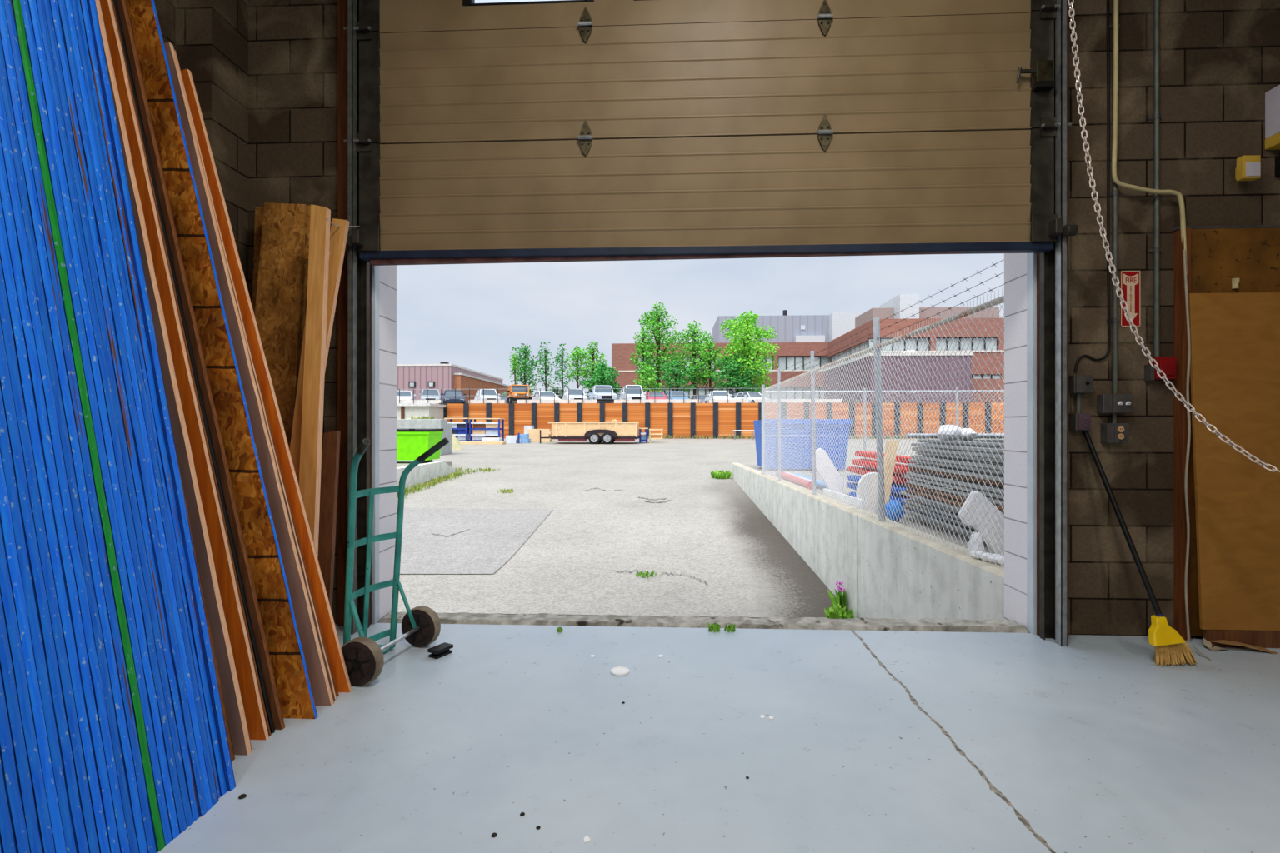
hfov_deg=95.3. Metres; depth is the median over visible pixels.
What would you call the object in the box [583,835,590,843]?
chip
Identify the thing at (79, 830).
plywood sheet
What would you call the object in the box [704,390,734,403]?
car
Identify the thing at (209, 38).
wall
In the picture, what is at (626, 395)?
railing
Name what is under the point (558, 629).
weed
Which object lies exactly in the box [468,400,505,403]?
concrete curb
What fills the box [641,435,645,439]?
bundle
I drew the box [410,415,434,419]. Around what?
weed
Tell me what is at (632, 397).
grille
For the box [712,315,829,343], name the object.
plant
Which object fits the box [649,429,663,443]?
frame
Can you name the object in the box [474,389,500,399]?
suv
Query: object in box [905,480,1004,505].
fence panel
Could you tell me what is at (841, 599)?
wildflower
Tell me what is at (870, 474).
board
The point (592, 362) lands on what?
tree
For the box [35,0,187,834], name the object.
plywood sheet
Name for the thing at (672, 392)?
suv
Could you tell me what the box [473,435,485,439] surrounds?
bundle
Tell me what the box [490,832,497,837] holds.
pebble
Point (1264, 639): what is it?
batten
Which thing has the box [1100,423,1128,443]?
outlet box
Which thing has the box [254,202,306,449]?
board
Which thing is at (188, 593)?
plywood sheet
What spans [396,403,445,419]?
shed
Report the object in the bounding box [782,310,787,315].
roof vent
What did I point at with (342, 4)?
trim
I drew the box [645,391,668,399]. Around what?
car
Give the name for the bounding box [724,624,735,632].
weed
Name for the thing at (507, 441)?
wrapped bundle
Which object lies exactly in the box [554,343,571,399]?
tree
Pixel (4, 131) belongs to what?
plywood sheet
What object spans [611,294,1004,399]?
office building
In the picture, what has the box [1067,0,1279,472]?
chain
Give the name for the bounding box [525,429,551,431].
stack
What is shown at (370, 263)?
trim
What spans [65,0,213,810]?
plywood sheet
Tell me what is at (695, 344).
tree
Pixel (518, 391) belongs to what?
vehicle
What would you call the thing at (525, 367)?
tree
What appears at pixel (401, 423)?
concrete barrier
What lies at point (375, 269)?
trim
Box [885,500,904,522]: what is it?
ball
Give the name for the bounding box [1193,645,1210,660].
scrap
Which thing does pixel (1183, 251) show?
cable
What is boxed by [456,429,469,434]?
bundle
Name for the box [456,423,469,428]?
bundle
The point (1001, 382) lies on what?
building
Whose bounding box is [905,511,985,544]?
fence panel
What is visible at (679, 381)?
tree
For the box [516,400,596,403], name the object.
concrete curb
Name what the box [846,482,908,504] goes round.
bar
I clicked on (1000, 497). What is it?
fence panel
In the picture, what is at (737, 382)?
tree
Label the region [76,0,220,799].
plywood sheet
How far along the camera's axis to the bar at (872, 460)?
7.86 m
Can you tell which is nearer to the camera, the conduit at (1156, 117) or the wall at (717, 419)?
the conduit at (1156, 117)
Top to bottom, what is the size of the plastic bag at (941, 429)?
0.170 m
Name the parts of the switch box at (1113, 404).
plate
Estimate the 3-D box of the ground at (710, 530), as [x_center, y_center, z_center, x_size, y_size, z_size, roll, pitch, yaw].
[-3.841,1.598,25.631,130.000,1.259,43.540,0,0,3]
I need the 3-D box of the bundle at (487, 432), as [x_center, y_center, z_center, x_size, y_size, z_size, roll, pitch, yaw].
[-10.486,0.388,41.669,0.865,0.300,0.700,0,0,3]
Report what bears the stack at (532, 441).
on the ground at (710, 530)
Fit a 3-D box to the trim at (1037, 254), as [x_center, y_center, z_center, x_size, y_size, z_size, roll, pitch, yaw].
[2.250,-1.030,3.259,0.041,4.400,0.045,0,0,3]
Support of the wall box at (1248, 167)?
attached to the wall at (1219, 59)
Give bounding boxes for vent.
[440,361,449,364]
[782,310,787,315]
[794,325,824,342]
[904,350,917,352]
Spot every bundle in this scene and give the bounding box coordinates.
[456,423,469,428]
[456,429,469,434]
[456,435,469,439]
[473,424,485,428]
[473,430,485,434]
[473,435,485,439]
[481,437,502,441]
[485,424,500,428]
[485,430,500,434]
[485,435,500,437]
[505,435,518,439]
[505,440,518,443]
[520,434,529,439]
[520,438,530,443]
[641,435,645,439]
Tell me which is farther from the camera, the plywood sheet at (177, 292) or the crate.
the crate
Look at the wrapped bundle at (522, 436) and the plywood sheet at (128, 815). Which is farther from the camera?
the wrapped bundle at (522, 436)
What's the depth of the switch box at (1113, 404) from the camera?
3.21 m
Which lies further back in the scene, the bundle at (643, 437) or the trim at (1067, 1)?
the bundle at (643, 437)
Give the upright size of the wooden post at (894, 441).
0.820 m
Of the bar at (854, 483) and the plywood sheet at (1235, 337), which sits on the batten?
the plywood sheet at (1235, 337)
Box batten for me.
[1203,630,1279,648]
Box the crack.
[432,487,707,584]
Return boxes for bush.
[582,363,619,394]
[633,365,662,392]
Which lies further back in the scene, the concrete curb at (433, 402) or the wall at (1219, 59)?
the concrete curb at (433, 402)
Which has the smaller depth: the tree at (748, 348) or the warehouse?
the tree at (748, 348)
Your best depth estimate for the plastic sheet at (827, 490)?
7.51 m
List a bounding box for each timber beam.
[460,441,506,443]
[460,443,505,444]
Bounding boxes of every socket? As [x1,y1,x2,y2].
[1117,426,1124,432]
[1117,433,1124,439]
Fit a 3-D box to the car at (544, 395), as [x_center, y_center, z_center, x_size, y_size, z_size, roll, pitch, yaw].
[-8.615,-2.506,53.419,2.130,1.445,4.660,0,0,-26]
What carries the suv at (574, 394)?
on the ground
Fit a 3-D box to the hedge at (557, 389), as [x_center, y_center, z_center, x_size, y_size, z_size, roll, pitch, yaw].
[-13.697,-3.904,92.740,18.076,4.998,2.722,0,0,3]
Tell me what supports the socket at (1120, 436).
attached to the outlet box at (1110, 432)
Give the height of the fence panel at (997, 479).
0.038 m
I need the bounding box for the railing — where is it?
[399,387,772,403]
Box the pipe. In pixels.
[905,433,1004,438]
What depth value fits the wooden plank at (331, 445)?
3.11 m
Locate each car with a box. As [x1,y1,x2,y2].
[396,390,415,399]
[441,390,465,403]
[499,395,514,403]
[531,390,561,399]
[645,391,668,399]
[690,395,706,403]
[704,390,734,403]
[734,391,768,403]
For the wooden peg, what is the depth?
3.18 m
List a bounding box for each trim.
[337,0,347,626]
[370,263,371,624]
[371,265,379,624]
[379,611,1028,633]
[1026,253,1036,634]
[1036,253,1039,636]
[1067,0,1068,637]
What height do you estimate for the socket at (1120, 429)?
0.033 m
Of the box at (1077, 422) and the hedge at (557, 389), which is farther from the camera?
the hedge at (557, 389)
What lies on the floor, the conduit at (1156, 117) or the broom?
the broom
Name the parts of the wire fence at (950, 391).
rail, post, rail, post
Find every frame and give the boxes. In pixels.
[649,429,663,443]
[732,430,754,439]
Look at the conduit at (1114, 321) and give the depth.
3.24 m
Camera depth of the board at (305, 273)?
3.25 m
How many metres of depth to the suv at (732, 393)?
59.08 m
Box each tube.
[776,471,812,489]
[785,472,812,481]
[795,473,829,489]
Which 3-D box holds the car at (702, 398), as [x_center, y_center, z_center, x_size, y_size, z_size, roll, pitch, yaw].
[6.412,-2.506,59.742,2.130,1.445,4.660,0,0,-15]
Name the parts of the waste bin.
lid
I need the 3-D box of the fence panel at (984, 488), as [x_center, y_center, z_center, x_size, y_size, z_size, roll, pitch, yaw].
[3.930,0.526,5.147,2.011,0.038,2.732,0,0,3]
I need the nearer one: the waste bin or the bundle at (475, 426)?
the waste bin
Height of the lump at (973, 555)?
0.060 m
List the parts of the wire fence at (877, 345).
post, post, post, post, rail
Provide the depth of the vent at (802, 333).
94.77 m
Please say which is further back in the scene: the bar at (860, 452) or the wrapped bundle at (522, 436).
the wrapped bundle at (522, 436)
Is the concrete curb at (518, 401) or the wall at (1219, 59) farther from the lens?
the concrete curb at (518, 401)
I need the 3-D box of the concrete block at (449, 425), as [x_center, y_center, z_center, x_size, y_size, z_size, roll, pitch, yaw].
[-8.910,0.554,26.832,0.196,1.415,1.000,0,0,3]
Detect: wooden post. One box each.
[877,440,898,509]
[1174,228,1190,640]
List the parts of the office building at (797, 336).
sill, sill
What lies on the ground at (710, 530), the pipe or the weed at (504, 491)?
the weed at (504, 491)
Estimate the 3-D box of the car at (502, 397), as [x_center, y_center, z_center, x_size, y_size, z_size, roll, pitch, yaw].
[-14.131,-2.506,60.674,2.130,1.445,4.660,0,0,-9]
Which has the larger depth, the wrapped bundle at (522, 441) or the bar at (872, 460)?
the wrapped bundle at (522, 441)
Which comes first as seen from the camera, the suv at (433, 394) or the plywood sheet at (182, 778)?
the plywood sheet at (182, 778)
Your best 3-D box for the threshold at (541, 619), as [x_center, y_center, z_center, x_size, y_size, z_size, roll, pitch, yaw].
[0.326,1.171,3.488,3.775,0.049,0.230,0,0,3]
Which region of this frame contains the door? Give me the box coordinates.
[343,0,1078,265]
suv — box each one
[418,389,442,399]
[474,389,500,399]
[562,389,588,399]
[665,390,689,399]
[729,392,738,398]
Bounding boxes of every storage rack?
[444,418,472,441]
[469,418,504,441]
[639,428,648,443]
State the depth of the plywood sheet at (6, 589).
1.35 m
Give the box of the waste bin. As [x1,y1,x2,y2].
[396,429,443,463]
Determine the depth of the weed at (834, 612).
6.28 m
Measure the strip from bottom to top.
0.016 m
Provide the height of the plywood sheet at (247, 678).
2.950 m
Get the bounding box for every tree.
[509,343,544,394]
[509,353,521,403]
[535,341,556,391]
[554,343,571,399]
[565,345,590,389]
[574,341,608,379]
[629,326,655,394]
[635,301,683,390]
[655,359,699,392]
[670,320,720,394]
[690,339,725,391]
[710,354,761,392]
[716,310,779,392]
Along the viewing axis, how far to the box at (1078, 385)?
3.21 m
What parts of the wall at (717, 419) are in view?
post, lagging panel, post, lagging panel, post, lagging panel, post, lagging panel, post, lagging panel, post, lagging panel, post, lagging panel, post, lagging panel, post, lagging panel, post, lagging panel, post, lagging panel, post, lagging panel, post, lagging panel, post, lagging panel, post, lagging panel, post, lagging panel, post, lagging panel, post, lagging panel, post, lagging panel, post, lagging panel, post, lagging panel, post, lagging panel, post, lagging panel, post, lagging panel, post, lagging panel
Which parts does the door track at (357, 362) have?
rail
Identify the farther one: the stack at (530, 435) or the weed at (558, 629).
the stack at (530, 435)
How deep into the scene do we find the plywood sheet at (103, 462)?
1.65 m
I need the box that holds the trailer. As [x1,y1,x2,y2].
[540,422,639,444]
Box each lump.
[970,550,984,559]
[980,552,990,561]
[987,554,1002,564]
[997,555,1004,565]
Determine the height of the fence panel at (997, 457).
0.038 m
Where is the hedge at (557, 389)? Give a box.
[500,386,591,403]
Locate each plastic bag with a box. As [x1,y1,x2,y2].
[936,425,961,440]
[958,428,978,441]
[967,531,984,556]
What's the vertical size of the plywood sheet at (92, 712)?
2.980 m
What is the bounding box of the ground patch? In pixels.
[396,507,553,574]
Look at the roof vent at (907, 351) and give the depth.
56.43 m
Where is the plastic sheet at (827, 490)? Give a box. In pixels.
[823,488,864,509]
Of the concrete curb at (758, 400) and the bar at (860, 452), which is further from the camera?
the concrete curb at (758, 400)
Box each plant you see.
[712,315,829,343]
[855,307,894,328]
[880,294,919,319]
[919,306,999,318]
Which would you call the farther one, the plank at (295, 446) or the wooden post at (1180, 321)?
the wooden post at (1180, 321)
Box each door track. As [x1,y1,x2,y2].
[345,0,369,634]
[1040,0,1067,646]
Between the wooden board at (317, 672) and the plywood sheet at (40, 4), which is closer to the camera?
the plywood sheet at (40, 4)
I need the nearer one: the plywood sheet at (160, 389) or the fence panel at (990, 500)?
the plywood sheet at (160, 389)
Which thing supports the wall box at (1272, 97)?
attached to the wall at (1219, 59)
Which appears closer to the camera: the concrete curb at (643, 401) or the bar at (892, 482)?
the bar at (892, 482)
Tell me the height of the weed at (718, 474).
0.263 m
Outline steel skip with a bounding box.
[753,419,853,470]
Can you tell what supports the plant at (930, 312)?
on the office building at (797, 336)
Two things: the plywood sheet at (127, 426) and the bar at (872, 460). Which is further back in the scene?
the bar at (872, 460)
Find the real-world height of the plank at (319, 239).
2.326 m
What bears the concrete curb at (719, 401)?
on the ground
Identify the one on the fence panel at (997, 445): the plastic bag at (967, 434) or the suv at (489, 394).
the plastic bag at (967, 434)
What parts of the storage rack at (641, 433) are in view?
post, post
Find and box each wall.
[154,0,248,289]
[248,0,1279,637]
[396,461,454,489]
[435,402,1004,439]
[730,462,1004,620]
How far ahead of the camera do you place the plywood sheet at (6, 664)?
1.33 m
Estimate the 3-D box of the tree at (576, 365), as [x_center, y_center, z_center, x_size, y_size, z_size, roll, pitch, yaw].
[-8.242,-6.250,77.430,3.288,8.949,3.574,0,0,3]
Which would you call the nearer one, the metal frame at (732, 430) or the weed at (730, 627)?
the weed at (730, 627)
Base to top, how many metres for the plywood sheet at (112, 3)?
2.950 m
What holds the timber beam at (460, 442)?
on the timber beam at (460, 443)
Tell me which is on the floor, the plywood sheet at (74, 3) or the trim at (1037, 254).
the plywood sheet at (74, 3)
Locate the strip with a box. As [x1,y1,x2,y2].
[1172,225,1279,231]
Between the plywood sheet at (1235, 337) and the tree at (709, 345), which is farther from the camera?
the tree at (709, 345)
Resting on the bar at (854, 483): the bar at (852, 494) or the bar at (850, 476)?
the bar at (850, 476)
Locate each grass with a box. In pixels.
[396,466,499,499]
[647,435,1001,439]
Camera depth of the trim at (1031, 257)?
3.29 m
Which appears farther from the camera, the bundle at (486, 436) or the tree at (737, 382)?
the tree at (737, 382)
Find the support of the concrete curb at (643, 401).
on the ground
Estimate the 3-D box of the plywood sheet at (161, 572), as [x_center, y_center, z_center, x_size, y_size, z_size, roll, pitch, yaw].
[-1.879,-0.320,1.786,1.136,2.980,0.024,0,0,3]
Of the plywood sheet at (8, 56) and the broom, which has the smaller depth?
the plywood sheet at (8, 56)
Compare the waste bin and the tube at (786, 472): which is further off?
the waste bin
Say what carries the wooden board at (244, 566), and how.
on the floor
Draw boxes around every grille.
[601,395,612,399]
[631,396,641,399]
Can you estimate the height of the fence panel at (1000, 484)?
0.038 m
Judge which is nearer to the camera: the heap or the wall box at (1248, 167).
the wall box at (1248, 167)
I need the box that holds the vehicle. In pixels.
[506,385,532,403]
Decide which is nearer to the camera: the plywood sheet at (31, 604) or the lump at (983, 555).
the plywood sheet at (31, 604)
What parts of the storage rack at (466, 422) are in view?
post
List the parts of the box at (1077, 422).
plate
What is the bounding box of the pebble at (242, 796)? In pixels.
[238,794,246,799]
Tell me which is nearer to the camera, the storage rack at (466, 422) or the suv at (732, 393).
the storage rack at (466, 422)
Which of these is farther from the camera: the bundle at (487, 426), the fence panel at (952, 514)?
the bundle at (487, 426)
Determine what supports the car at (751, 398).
on the ground
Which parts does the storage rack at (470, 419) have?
post, post, post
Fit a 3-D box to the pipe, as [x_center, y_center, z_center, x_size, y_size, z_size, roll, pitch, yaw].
[3.963,0.101,6.252,2.151,0.053,0.056,0,0,4]
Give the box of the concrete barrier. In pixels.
[396,419,447,455]
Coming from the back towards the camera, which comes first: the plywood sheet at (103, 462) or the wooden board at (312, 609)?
the wooden board at (312, 609)
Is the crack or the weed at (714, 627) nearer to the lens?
the weed at (714, 627)
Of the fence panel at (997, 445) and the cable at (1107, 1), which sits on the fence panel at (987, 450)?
the fence panel at (997, 445)
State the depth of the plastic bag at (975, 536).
4.09 m
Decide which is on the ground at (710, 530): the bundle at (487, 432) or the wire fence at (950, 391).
the wire fence at (950, 391)
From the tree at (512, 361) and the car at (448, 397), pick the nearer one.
the car at (448, 397)
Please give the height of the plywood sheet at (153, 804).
2.980 m
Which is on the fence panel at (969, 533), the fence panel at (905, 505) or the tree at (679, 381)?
the fence panel at (905, 505)
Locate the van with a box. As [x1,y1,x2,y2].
[619,385,645,399]
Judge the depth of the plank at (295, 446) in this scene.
3.04 m
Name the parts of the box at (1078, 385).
plate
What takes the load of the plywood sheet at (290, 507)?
on the floor
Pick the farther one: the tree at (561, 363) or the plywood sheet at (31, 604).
the tree at (561, 363)
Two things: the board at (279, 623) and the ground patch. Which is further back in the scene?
the ground patch
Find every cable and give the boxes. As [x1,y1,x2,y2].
[1074,0,1110,371]
[1111,0,1187,274]
[1182,250,1190,642]
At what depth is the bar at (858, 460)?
8.01 m
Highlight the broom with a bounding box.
[1081,430,1197,666]
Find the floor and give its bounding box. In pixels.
[156,623,1279,852]
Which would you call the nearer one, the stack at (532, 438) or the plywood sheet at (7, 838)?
the plywood sheet at (7, 838)
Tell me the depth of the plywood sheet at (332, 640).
2.58 m
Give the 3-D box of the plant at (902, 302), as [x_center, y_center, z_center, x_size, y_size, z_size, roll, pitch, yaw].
[34.141,-14.612,77.031,2.369,4.205,7.000,0,0,3]
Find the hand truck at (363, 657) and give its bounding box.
[341,437,449,686]
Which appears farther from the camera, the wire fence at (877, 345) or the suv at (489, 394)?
the suv at (489, 394)
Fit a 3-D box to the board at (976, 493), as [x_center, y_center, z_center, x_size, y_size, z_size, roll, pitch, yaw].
[2.559,0.749,4.347,0.347,0.523,0.147,0,0,17]
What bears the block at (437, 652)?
on the floor
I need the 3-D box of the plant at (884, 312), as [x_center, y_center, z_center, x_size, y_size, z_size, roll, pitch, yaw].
[32.295,-13.954,79.117,3.925,2.891,7.000,0,0,3]
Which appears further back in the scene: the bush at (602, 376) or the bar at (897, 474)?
the bush at (602, 376)
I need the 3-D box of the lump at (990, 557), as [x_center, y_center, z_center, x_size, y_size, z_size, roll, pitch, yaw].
[2.380,0.885,3.896,0.104,0.067,0.105,0,0,3]
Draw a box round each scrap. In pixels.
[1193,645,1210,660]
[1202,636,1228,651]
[1210,640,1277,654]
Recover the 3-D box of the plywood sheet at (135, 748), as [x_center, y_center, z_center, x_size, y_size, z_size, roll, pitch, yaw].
[-1.885,-0.320,1.616,1.121,2.980,0.024,0,0,3]
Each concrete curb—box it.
[396,400,443,404]
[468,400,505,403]
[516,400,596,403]
[614,399,699,403]
[709,399,748,403]
[755,399,841,403]
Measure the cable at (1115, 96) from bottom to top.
1.794 m
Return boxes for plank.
[290,251,329,484]
[299,204,330,555]
[317,430,340,610]
[325,218,349,370]
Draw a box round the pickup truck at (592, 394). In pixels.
[587,385,617,403]
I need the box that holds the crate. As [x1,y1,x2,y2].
[524,425,534,434]
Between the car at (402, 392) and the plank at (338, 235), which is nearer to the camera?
the plank at (338, 235)
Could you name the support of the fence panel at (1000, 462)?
on the fence panel at (984, 466)
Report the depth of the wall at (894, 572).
5.75 m
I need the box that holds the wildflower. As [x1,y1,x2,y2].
[827,580,846,612]
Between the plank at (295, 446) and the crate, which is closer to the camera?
the plank at (295, 446)
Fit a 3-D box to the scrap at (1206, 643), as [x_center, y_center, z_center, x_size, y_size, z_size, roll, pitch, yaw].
[3.025,1.148,3.080,0.102,0.044,0.103,0,0,3]
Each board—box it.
[95,0,252,755]
[116,0,284,729]
[125,0,318,719]
[164,41,334,706]
[174,50,336,700]
[252,206,264,314]
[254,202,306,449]
[294,205,310,409]
[815,448,844,493]
[855,472,878,514]
[957,490,1004,555]
[1190,227,1279,636]
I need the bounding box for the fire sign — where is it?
[1120,270,1139,326]
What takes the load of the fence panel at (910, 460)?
on the fence panel at (997, 479)
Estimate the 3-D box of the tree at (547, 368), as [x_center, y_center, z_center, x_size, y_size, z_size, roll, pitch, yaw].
[-13.136,-6.795,80.399,3.124,10.040,3.435,0,0,3]
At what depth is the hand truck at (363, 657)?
2.89 m
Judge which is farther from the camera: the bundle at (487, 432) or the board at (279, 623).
the bundle at (487, 432)
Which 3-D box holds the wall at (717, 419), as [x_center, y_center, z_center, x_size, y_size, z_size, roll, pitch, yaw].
[7.144,-0.379,46.989,47.940,3.098,0.370,0,0,3]
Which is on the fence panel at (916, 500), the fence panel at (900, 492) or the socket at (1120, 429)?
the fence panel at (900, 492)
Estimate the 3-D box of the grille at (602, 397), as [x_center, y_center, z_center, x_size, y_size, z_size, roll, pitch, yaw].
[-2.777,-2.478,49.002,0.900,0.280,0.115,0,0,-12]
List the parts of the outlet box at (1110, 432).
plate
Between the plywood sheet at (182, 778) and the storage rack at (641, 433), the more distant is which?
the storage rack at (641, 433)
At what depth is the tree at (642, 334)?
65.95 m
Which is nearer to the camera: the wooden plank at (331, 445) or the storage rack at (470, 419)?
the wooden plank at (331, 445)
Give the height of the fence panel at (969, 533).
0.038 m
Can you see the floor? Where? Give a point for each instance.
(875, 742)
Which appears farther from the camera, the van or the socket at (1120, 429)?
the van
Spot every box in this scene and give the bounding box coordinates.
[1068,375,1093,413]
[1068,413,1090,430]
[1096,394,1132,423]
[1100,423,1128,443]
[1144,356,1176,380]
[1235,155,1279,180]
[1265,85,1279,149]
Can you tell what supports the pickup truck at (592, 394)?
on the ground
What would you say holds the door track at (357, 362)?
attached to the wall at (1219, 59)
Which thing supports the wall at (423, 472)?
on the ground at (710, 530)
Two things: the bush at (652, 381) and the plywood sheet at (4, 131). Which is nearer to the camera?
the plywood sheet at (4, 131)
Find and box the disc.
[610,666,629,676]
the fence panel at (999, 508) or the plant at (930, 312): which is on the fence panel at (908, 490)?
the fence panel at (999, 508)
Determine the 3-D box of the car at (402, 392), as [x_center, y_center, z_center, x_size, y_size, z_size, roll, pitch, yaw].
[-21.299,-2.506,52.492,2.130,1.445,4.660,0,0,-17]
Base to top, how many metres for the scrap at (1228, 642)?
0.040 m
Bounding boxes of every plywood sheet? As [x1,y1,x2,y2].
[0,0,149,852]
[0,33,139,852]
[0,80,130,852]
[0,135,120,852]
[0,195,109,852]
[0,257,99,852]
[0,318,89,852]
[0,386,77,852]
[0,448,66,852]
[0,516,55,852]
[0,590,43,852]
[0,668,29,852]
[0,754,16,852]
[3,0,157,852]
[11,0,164,852]
[20,0,172,845]
[28,0,179,839]
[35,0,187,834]
[43,0,193,827]
[50,0,199,821]
[56,0,207,816]
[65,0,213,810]
[70,0,218,805]
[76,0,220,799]
[80,0,227,796]
[86,0,235,791]
[100,0,269,739]
[111,0,271,736]
[113,0,274,734]
[176,456,234,761]
[180,68,352,692]
[215,212,339,696]
[1188,292,1279,630]
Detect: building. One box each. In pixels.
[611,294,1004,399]
[823,350,1004,402]
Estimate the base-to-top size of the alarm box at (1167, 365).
0.128 m
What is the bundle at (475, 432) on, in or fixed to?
on the storage rack at (470, 419)
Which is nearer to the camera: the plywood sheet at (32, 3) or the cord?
the plywood sheet at (32, 3)
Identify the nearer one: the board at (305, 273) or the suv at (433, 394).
the board at (305, 273)
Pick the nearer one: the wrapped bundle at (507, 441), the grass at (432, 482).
the grass at (432, 482)
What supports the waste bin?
on the ground at (710, 530)
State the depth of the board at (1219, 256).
3.19 m
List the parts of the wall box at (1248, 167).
panel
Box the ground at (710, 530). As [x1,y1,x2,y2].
[396,438,995,618]
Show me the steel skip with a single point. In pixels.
(757, 424)
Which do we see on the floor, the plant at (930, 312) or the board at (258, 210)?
the board at (258, 210)
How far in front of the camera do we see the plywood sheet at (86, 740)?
1.48 m
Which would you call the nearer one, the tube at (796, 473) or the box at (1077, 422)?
the box at (1077, 422)
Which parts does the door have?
roller stem, roller stem, pane, lock handle, roller stem, roller stem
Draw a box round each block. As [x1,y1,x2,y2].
[427,642,453,659]
[447,423,452,454]
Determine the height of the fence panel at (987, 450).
0.038 m
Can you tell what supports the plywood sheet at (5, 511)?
on the floor
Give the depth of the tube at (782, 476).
10.59 m
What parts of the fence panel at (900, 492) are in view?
frame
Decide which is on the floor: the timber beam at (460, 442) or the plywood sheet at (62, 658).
the plywood sheet at (62, 658)
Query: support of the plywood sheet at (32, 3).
on the floor
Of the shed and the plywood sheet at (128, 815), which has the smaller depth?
the plywood sheet at (128, 815)
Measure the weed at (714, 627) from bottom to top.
0.048 m
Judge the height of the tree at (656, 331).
12.833 m
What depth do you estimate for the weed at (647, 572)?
7.98 m
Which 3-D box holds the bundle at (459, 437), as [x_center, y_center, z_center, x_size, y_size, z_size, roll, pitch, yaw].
[-12.608,0.803,41.565,0.656,0.330,0.700,0,0,3]
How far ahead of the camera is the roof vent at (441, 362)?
79.30 m
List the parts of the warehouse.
roof trim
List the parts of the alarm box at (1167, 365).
plate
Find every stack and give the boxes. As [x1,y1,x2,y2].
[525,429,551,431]
[527,431,551,434]
[529,434,550,437]
[529,437,551,439]
[530,440,551,442]
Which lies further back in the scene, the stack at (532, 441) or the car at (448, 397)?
the car at (448, 397)
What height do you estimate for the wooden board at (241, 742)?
2.950 m
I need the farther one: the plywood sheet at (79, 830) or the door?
the door
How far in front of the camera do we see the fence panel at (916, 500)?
5.93 m
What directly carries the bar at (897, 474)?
on the bar at (892, 482)
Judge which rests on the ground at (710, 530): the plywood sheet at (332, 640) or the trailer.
the trailer
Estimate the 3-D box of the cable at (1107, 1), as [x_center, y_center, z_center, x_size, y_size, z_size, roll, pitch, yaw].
[2.527,-1.484,3.261,0.197,2.355,0.011,0,0,3]
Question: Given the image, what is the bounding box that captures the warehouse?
[396,361,509,403]
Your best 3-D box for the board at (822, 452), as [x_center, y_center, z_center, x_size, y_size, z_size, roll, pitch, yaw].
[2.977,0.703,9.210,0.463,0.717,0.070,0,0,3]
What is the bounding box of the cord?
[325,218,359,227]
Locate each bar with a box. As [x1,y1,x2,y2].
[846,475,906,494]
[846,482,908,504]
[847,466,909,484]
[849,492,904,514]
[851,459,912,474]
[855,450,914,464]
[860,458,913,471]
[861,467,924,479]
[891,482,912,489]
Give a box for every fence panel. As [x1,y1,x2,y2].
[899,491,1004,513]
[902,499,962,519]
[902,506,983,539]
[903,475,1004,499]
[904,484,1004,511]
[904,503,975,529]
[905,471,1004,494]
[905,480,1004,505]
[905,489,1004,514]
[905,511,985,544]
[907,463,1004,482]
[908,467,1004,487]
[909,459,1004,475]
[910,443,1004,454]
[910,455,1004,470]
[910,497,1004,514]
[911,447,1004,459]
[915,451,1004,464]
[917,439,1004,447]
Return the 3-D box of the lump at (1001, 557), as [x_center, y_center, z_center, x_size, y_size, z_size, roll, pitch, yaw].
[2.403,0.885,3.825,0.099,0.066,0.102,0,0,3]
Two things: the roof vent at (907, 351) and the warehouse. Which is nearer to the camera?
the roof vent at (907, 351)
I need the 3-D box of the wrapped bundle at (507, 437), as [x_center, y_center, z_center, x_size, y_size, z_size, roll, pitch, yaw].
[-8.999,0.782,41.251,0.767,0.270,0.800,0,0,3]
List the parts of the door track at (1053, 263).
rail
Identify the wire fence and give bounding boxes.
[761,260,1004,568]
[765,387,1004,475]
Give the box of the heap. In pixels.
[407,417,462,449]
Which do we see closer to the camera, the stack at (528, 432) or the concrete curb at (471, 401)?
the stack at (528, 432)
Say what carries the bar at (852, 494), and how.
on the ground at (710, 530)
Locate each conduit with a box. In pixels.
[1106,0,1119,394]
[1147,0,1161,357]
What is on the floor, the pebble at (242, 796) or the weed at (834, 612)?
the pebble at (242, 796)
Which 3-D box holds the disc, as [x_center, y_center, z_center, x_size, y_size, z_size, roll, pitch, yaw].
[-0.095,1.165,2.776,0.092,0.011,0.092,0,0,3]
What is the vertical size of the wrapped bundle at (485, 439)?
0.420 m
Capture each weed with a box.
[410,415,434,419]
[497,488,514,493]
[556,626,563,632]
[635,570,656,578]
[707,622,720,632]
[710,470,733,479]
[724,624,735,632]
[824,603,854,619]
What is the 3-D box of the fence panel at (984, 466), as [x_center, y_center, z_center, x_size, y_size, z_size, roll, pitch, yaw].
[3.976,0.342,5.134,2.011,0.038,2.732,0,0,3]
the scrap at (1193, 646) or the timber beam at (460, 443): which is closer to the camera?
the scrap at (1193, 646)
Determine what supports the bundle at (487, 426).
on the storage rack at (470, 419)
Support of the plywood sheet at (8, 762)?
on the floor
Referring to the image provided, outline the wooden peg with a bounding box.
[1231,278,1239,289]
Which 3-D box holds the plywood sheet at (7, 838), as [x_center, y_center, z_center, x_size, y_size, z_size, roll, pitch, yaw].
[-1.886,-0.320,1.300,1.099,2.980,0.024,0,0,3]
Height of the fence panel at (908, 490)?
0.038 m

